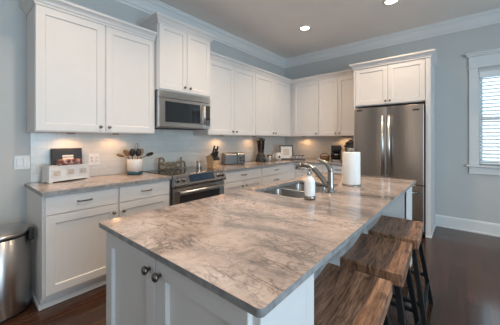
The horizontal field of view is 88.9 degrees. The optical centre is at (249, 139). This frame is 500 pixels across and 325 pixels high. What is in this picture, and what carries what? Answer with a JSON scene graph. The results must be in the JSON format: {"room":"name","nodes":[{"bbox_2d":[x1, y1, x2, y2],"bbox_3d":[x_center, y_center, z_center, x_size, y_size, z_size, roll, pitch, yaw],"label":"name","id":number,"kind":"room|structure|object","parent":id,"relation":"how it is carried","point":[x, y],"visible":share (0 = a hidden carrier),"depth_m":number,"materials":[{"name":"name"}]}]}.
{"room":"kitchen","nodes":[
{"label":"kitchen","id":0,"kind":"room"},
{"bbox_2d":[0,0,284,224],"bbox_3d":[-2.138,-0.222,2.261,0.120,3.050,9.120,0,0,40],"label":"wall","id":1,"kind":"structure","parent":0,"point":[14,136],"depth_m":2.25,"materials":[{"name":"paint"}]},
{"bbox_2d":[14,155,29,169],"bbox_3d":[-2.038,0.202,2.280,0.010,0.123,0.108,0,0,40],"label":"light switch","id":2,"kind":"object","parent":1,"relation":"attached to","point":[20,162],"visible":1,"depth_m":2.28,"materials":[{"name":"white plastic"}]},
{"bbox_2d":[19,0,156,133],"bbox_3d":[-1.548,-0.637,2.565,0.390,1.137,1.109,0,0,40],"label":"upper cabinet","id":3,"kind":"object","parent":1,"relation":"attached to","point":[84,76],"visible":1,"depth_m":2.37,"materials":[{"name":"paint"}]},
{"bbox_2d":[137,11,215,97],"bbox_3d":[-0.913,-0.989,3.269,0.455,0.833,0.880,0,0,40],"label":"upper cabinet","id":4,"kind":"object","parent":1,"relation":"attached to","point":[182,50],"visible":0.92,"depth_m":3.08,"materials":[{"name":"paint"}]},
{"bbox_2d":[155,89,209,129],"bbox_3d":[-0.910,-0.353,3.267,0.442,0.432,0.764,0,0,40],"label":"microwave","id":5,"kind":"object","parent":4,"relation":"attached to","point":[173,110],"visible":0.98,"depth_m":3.09,"materials":[{"name":"silver metal"}]},
{"bbox_2d":[30,129,353,181],"bbox_3d":[0.028,0.125,3.428,1.694,0.524,4.304,0,0,40],"label":"backsplash","id":6,"kind":"structure","parent":1,"relation":"attached to","point":[171,145],"depth_m":3.29,"materials":[{"name":"white tile"}]},
{"bbox_2d":[88,153,99,164],"bbox_3d":[-1.660,0.206,2.715,0.010,0.123,0.106,0,0,40],"label":"power outlet","id":7,"kind":"object","parent":6,"relation":"attached to","point":[93,159],"visible":0.95,"depth_m":2.72,"materials":[{"name":"white plastic"}]},
{"bbox_2d":[193,51,257,135],"bbox_3d":[-0.350,-0.637,3.989,0.390,1.137,1.040,0,0,40],"label":"upper cabinet","id":8,"kind":"object","parent":1,"relation":"attached to","point":[232,89],"visible":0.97,"depth_m":3.85,"materials":[{"name":"paint"}]},
{"bbox_2d":[255,68,291,136],"bbox_3d":[0.449,-0.637,4.940,0.390,1.137,1.444,0,0,40],"label":"upper cabinet","id":9,"kind":"object","parent":1,"relation":"attached to","point":[272,97],"visible":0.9,"depth_m":4.67,"materials":[{"name":"paint"}]},
{"bbox_2d":[114,0,499,67],"bbox_3d":[0.394,-1.661,0.060,6.590,0.170,8.990,0,0,40],"label":"trim","id":10,"kind":"structure","parent":1,"relation":"attached to","point":[489,17],"depth_m":4.03,"materials":[{"name":"paint"}]},
{"bbox_2d":[0,226,499,324],"bbox_3d":[0.395,1.353,0.053,6.840,0.100,9.240,0,0,40],"label":"floor","id":11,"kind":"structure","parent":0,"point":[463,267],"depth_m":2.15,"materials":[{"name":"brown wood"}]},
{"bbox_2d":[0,223,33,323],"bbox_3d":[-1.897,0.988,1.924,0.382,0.629,0.382,0,0,40],"label":"trash can","id":12,"kind":"object","parent":11,"relation":"on","point":[16,239],"visible":1,"depth_m":1.87,"materials":[{"name":"silver metal"}]},
{"bbox_2d":[26,180,169,310],"bbox_3d":[-1.430,0.862,2.501,0.653,0.881,1.093,0,0,40],"label":"base cabinet","id":13,"kind":"object","parent":11,"relation":"on","point":[69,243],"visible":0.66,"depth_m":2.09,"materials":[{"name":"paint"}]},
{"bbox_2d":[24,172,171,196],"bbox_3d":[-1.430,0.404,2.502,0.635,0.030,1.095,0,0,40],"label":"countertop","id":14,"kind":"structure","parent":13,"relation":"on","point":[105,181],"depth_m":2.31,"materials":[{"name":"stone"}]},
{"bbox_2d":[41,163,89,183],"bbox_3d":[-1.765,0.314,2.457,0.131,0.149,0.371,0,0,25],"label":"crate","id":15,"kind":"object","parent":14,"relation":"on","point":[52,173],"visible":0.99,"depth_m":2.39,"materials":[{"name":"white wood"}]},
{"bbox_2d":[50,148,81,165],"bbox_3d":[-1.793,0.222,2.500,0.067,0.278,0.252,0,0,40],"label":"book","id":16,"kind":"object","parent":15,"relation":"in","point":[58,153],"visible":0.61,"depth_m":2.49,"materials":[{"name":"black paper"}]},
{"bbox_2d":[56,159,81,164],"bbox_3d":[-1.745,0.211,2.459,0.075,0.050,0.202,0,0,31],"label":"pack","id":17,"kind":"object","parent":15,"relation":"on","point":[61,161],"visible":1,"depth_m":2.42},
{"bbox_2d":[127,158,142,174],"bbox_3d":[-1.306,0.301,2.887,0.166,0.174,0.166,0,0,40],"label":"utensil crock","id":18,"kind":"object","parent":14,"relation":"on","point":[134,166],"visible":0.93,"depth_m":2.82,"materials":[{"name":"white ceramic"}]},
{"bbox_2d":[123,149,129,158],"bbox_3d":[-1.373,0.218,2.867,0.034,0.224,0.098,0,0,40],"label":"wooden spoon","id":19,"kind":"object","parent":18,"relation":"in","point":[126,152],"visible":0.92,"depth_m":2.85,"materials":[{"name":"brown wood"}]},
{"bbox_2d":[129,149,134,158],"bbox_3d":[-1.320,0.214,2.846,0.073,0.233,0.058,0,0,40],"label":"ladle","id":20,"kind":"object","parent":18,"relation":"in","point":[132,151],"visible":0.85,"depth_m":2.82,"materials":[{"name":"black plastic"}]},
{"bbox_2d":[135,149,140,158],"bbox_3d":[-1.264,0.213,2.885,0.064,0.232,0.039,0,0,-20],"label":"spoon","id":21,"kind":"object","parent":18,"relation":"in","point":[138,151],"visible":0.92,"depth_m":2.87,"materials":[{"name":"black plastic"}]},
{"bbox_2d":[143,166,225,205],"bbox_3d":[-0.798,0.840,3.187,0.716,0.924,0.758,0,0,40],"label":"range","id":22,"kind":"object","parent":11,"relation":"on","point":[187,184],"visible":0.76,"depth_m":2.97,"materials":[{"name":"metal"}]},
{"bbox_2d":[158,157,185,169],"bbox_3d":[-1.011,0.300,3.338,0.027,0.162,0.417,0,0,40],"label":"letter sign","id":23,"kind":"object","parent":22,"relation":"on","point":[180,162],"visible":1,"depth_m":3.29,"materials":[{"name":"brown wood"}]},
{"bbox_2d":[143,166,218,175],"bbox_3d":[-0.835,0.390,3.218,0.620,0.015,0.758,0,0,40],"label":"cooktop","id":24,"kind":"object","parent":22,"relation":"in","point":[181,171],"depth_m":3.08,"materials":[{"name":"black glass"}]},
{"bbox_2d":[196,160,201,167],"bbox_3d":[-0.703,0.333,3.511,0.072,0.096,0.072,0,0,40],"label":"canister","id":25,"kind":"object","parent":22,"relation":"on","point":[198,163],"visible":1,"depth_m":3.49,"materials":[{"name":"silver metal"}]},
{"bbox_2d":[224,167,261,193],"bbox_3d":[-0.311,0.862,3.832,0.653,0.881,0.849,0,0,40],"label":"base cabinet","id":26,"kind":"object","parent":11,"relation":"on","point":[237,180],"visible":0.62,"depth_m":3.62,"materials":[{"name":"paint"}]},
{"bbox_2d":[106,182,411,324],"bbox_3d":[0.433,0.858,1.829,0.918,0.889,2.461,0,0,40],"label":"kitchen island","id":27,"kind":"object","parent":11,"relation":"on","point":[140,289],"visible":0.38,"depth_m":0.90,"materials":[{"name":"paint"}]},
{"bbox_2d":[99,172,415,317],"bbox_3d":[0.448,0.400,1.839,0.971,0.022,2.470,0,0,40],"label":"island countertop","id":28,"kind":"structure","parent":27,"relation":"on","point":[251,248],"depth_m":1.07,"materials":[{"name":"stone"}]},
{"bbox_2d":[263,183,326,197],"bbox_3d":[0.402,0.512,2.079,0.409,0.193,0.690,0,0,40],"label":"sink","id":29,"kind":"object","parent":28,"relation":"in","point":[295,190],"visible":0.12,"depth_m":2.17,"materials":[{"name":"metal"}]},
{"bbox_2d":[301,168,315,199],"bbox_3d":[0.387,0.285,1.677,0.088,0.206,0.074,0,0,40],"label":"soap dispenser","id":30,"kind":"object","parent":28,"relation":"on","point":[309,183],"visible":1,"depth_m":1.65,"materials":[{"name":"white ceramic"}]},
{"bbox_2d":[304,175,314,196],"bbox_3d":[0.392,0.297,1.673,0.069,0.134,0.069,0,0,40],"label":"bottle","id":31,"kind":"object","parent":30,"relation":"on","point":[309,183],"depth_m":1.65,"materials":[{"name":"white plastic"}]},
{"bbox_2d":[295,158,334,192],"bbox_3d":[0.500,0.264,1.990,0.330,0.249,0.064,0,0,40],"label":"kitchen faucet","id":32,"kind":"object","parent":28,"relation":"on","point":[329,185],"visible":0.99,"depth_m":1.92,"materials":[{"name":"silver metal"}]},
{"bbox_2d":[321,186,326,192],"bbox_3d":[0.546,0.365,1.886,0.044,0.046,0.044,0,0,40],"label":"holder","id":33,"kind":"object","parent":28,"relation":"on","point":[323,187],"visible":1,"depth_m":1.88,"materials":[{"name":"silver metal"}]},
{"bbox_2d":[342,148,360,186],"bbox_3d":[0.870,0.228,2.188,0.160,0.320,0.160,0,0,40],"label":"paper towel holder","id":34,"kind":"object","parent":28,"relation":"on","point":[350,161],"visible":1,"depth_m":2.13,"materials":[{"name":"white paper"}]},
{"bbox_2d":[261,164,287,184],"bbox_3d":[0.216,0.862,4.459,0.653,0.881,0.785,0,0,40],"label":"base cabinet","id":35,"kind":"object","parent":11,"relation":"on","point":[275,173],"visible":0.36,"depth_m":4.23,"materials":[{"name":"paint"}]},
{"bbox_2d":[288,163,294,178],"bbox_3d":[0.721,0.862,5.102,0.598,0.881,0.846,0,0,40],"label":"base cabinet","id":36,"kind":"object","parent":11,"relation":"on","point":[291,166],"visible":0.02,"depth_m":4.69,"materials":[{"name":"paint"}]},
{"bbox_2d":[202,158,341,171],"bbox_3d":[0.613,0.404,4.118,1.683,0.030,2.477,0,0,40],"label":"countertop","id":37,"kind":"structure","parent":36,"relation":"on","point":[248,164],"depth_m":4.20,"materials":[{"name":"stone"}]},
{"bbox_2d":[206,153,218,167],"bbox_3d":[-0.527,0.286,3.578,0.161,0.204,0.112,0,0,40],"label":"knife block","id":38,"kind":"object","parent":37,"relation":"on","point":[212,162],"visible":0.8,"depth_m":3.53,"materials":[{"name":"brown wood"}]},
{"bbox_2d":[222,152,244,164],"bbox_3d":[-0.264,0.294,4.084,0.342,0.187,0.184,0,0,-28],"label":"toaster","id":39,"kind":"object","parent":37,"relation":"on","point":[232,158],"visible":1,"depth_m":4.02,"materials":[{"name":"metal"}]},
{"bbox_2d":[255,138,265,161],"bbox_3d":[0.200,0.178,4.624,0.220,0.422,0.213,0,0,40],"label":"blender","id":40,"kind":"object","parent":37,"relation":"on","point":[260,157],"visible":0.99,"depth_m":4.58,"materials":[{"name":"black plastic"}]},
{"bbox_2d":[257,141,264,152],"bbox_3d":[0.197,0.125,4.609,0.182,0.225,0.187,0,0,40],"label":"jar","id":41,"kind":"object","parent":40,"relation":"on","point":[260,144],"depth_m":4.58,"materials":[{"name":"glass"}]},
{"bbox_2d":[266,155,271,160],"bbox_3d":[0.364,0.336,4.834,0.106,0.106,0.105,0,0,40],"label":"tin","id":42,"kind":"object","parent":37,"relation":"on","point":[268,157],"visible":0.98,"depth_m":4.79,"materials":[{"name":"silver metal"}]},
{"bbox_2d":[273,152,281,159],"bbox_3d":[0.536,0.316,4.888,0.150,0.145,0.160,0,0,40],"label":"ceramic jug","id":43,"kind":"object","parent":37,"relation":"on","point":[278,156],"visible":0.95,"depth_m":4.84,"materials":[{"name":"grey ceramic"}]},
{"bbox_2d":[279,145,292,159],"bbox_3d":[0.718,0.245,5.023,0.270,0.283,0.067,0,0,0],"label":"picture frame","id":44,"kind":"object","parent":37,"relation":"on","point":[286,151],"visible":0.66,"depth_m":5.02,"materials":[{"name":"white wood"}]},
{"bbox_2d":[283,149,288,154],"bbox_3d":[0.716,0.238,5.024,0.115,0.128,0.024,0,0,0],"label":"picture","id":45,"kind":"object","parent":44,"relation":"attached to","point":[285,151],"depth_m":5.02},
{"bbox_2d":[281,146,291,157],"bbox_3d":[0.718,0.245,5.025,0.220,0.232,0.046,0,0,0],"label":"print","id":46,"kind":"object","parent":44,"relation":"attached to","point":[286,151],"depth_m":5.03,"materials":[{"name":"paper"}]},
{"bbox_2d":[320,153,329,160],"bbox_3d":[1.391,0.315,4.742,0.188,0.148,0.180,0,0,40],"label":"wicker basket","id":47,"kind":"object","parent":37,"relation":"on","point":[326,158],"visible":0.92,"depth_m":4.67,"materials":[{"name":"brown wicker"}]},
{"bbox_2d":[330,145,341,161],"bbox_3d":[1.549,0.244,4.600,0.188,0.290,0.214,0,0,16],"label":"coffee maker","id":48,"kind":"object","parent":37,"relation":"on","point":[335,156],"visible":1,"depth_m":4.53,"materials":[{"name":"black plastic"}]},
{"bbox_2d":[344,140,353,151],"bbox_3d":[1.764,0.192,4.474,0.222,0.393,0.199,0,0,40],"label":"coffee maker","id":49,"kind":"object","parent":37,"relation":"on","point":[349,144],"visible":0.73,"depth_m":4.40,"materials":[{"name":"black plastic"}]},
{"bbox_2d":[295,163,341,177],"bbox_3d":[1.431,0.862,4.632,1.089,0.881,0.653,0,0,40],"label":"base cabinet","id":50,"kind":"object","parent":11,"relation":"on","point":[321,167],"visible":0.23,"depth_m":4.45,"materials":[{"name":"paint"}]},
{"bbox_2d":[314,263,391,324],"bbox_3d":[0.398,0.983,1.096,0.437,0.646,0.552,0,0,38],"label":"counter stool","id":51,"kind":"object","parent":11,"relation":"on","point":[342,295],"visible":0.78,"depth_m":1.09,"materials":[{"name":"brown wood"}]},
{"bbox_2d":[340,233,420,324],"bbox_3d":[0.771,0.983,1.533,0.437,0.646,0.552,0,0,37],"label":"counter stool","id":52,"kind":"object","parent":11,"relation":"on","point":[388,259],"visible":0.83,"depth_m":1.46,"materials":[{"name":"brown wood"}]},
{"bbox_2d":[354,104,425,234],"bbox_3d":[2.158,0.402,3.899,0.898,1.762,0.783,0,0,40],"label":"refrigerator","id":53,"kind":"object","parent":11,"relation":"on","point":[390,141],"visible":0.65,"depth_m":3.57,"materials":[{"name":"grey metal"}]},
{"bbox_2d":[349,49,438,237],"bbox_3d":[2.213,0.058,3.937,1.099,2.489,0.710,0,0,40],"label":"tall cabinet","id":54,"kind":"object","parent":11,"relation":"on","point":[393,81],"visible":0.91,"depth_m":3.63,"materials":[{"name":"paint"}]},
{"bbox_2d":[368,215,432,324],"bbox_3d":[1.132,0.983,1.962,0.437,0.646,0.552,0,0,38],"label":"counter stool","id":55,"kind":"object","parent":11,"relation":"on","point":[405,230],"visible":0.69,"depth_m":1.86,"materials":[{"name":"brown wood"}]},
{"bbox_2d":[158,0,499,58],"bbox_3d":[0.395,-1.797,0.053,6.840,0.100,9.240,0,0,40],"label":"ceiling","id":56,"kind":"structure","parent":0,"point":[273,26],"depth_m":3.61,"materials":[{"name":"paint"}]},
{"bbox_2d":[299,25,310,30],"bbox_3d":[0.857,-1.742,3.976,0.190,0.010,0.190,0,0,40],"label":"recessed light","id":57,"kind":"object","parent":56,"relation":"in","point":[305,27],"visible":1,"depth_m":3.98,"materials":[{"name":"paint"}]},
{"bbox_2d":[383,0,399,4],"bbox_3d":[1.776,-1.742,3.204,0.190,0.010,0.190,0,0,40],"label":"recessed light","id":58,"kind":"object","parent":56,"relation":"in","point":[385,2],"visible":1,"depth_m":3.22,"materials":[{"name":"white"}]},
{"bbox_2d":[285,23,499,223],"bbox_3d":[3.329,-0.222,3.544,6.600,3.050,0.120,0,0,40],"label":"wall","id":59,"kind":"structure","parent":0,"point":[459,193],"depth_m":3.75,"materials":[{"name":"paint"}]},
{"bbox_2d":[291,75,318,136],"bbox_3d":[1.131,-0.637,5.079,0.614,1.137,0.355,0,0,40],"label":"upper cabinet","id":60,"kind":"object","parent":59,"relation":"attached to","point":[305,94],"visible":0.95,"depth_m":4.97,"materials":[{"name":"paint"}]},
{"bbox_2d":[317,69,353,135],"bbox_3d":[1.655,-0.637,4.638,0.754,1.137,0.355,0,0,40],"label":"upper cabinet","id":61,"kind":"object","parent":59,"relation":"attached to","point":[336,95],"visible":0.88,"depth_m":4.55,"materials":[{"name":"paint"}]},
{"bbox_2d":[435,214,499,236],"bbox_3d":[4.308,1.218,2.623,3.896,0.170,0.030,0,0,40],"label":"baseboard","id":62,"kind":"structure","parent":59,"relation":"attached to","point":[481,227],"depth_m":3.63,"materials":[{"name":"paint"}]},
{"bbox_2d":[465,48,499,174],"bbox_3d":[3.570,-0.372,3.302,1.190,1.700,0.190,0,0,40],"label":"window","id":63,"kind":"structure","parent":59,"relation":"in","point":[487,58],"depth_m":3.58,"materials":[{"name":"paint"}]},
{"bbox_2d":[479,69,499,164],"bbox_3d":[3.574,-0.307,3.307,0.888,1.291,0.060,0,0,40],"label":"window blind","id":64,"kind":"object","parent":63,"relation":"attached to","point":[491,74],"visible":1,"depth_m":3.52,"materials":[{"name":"white plastic"}]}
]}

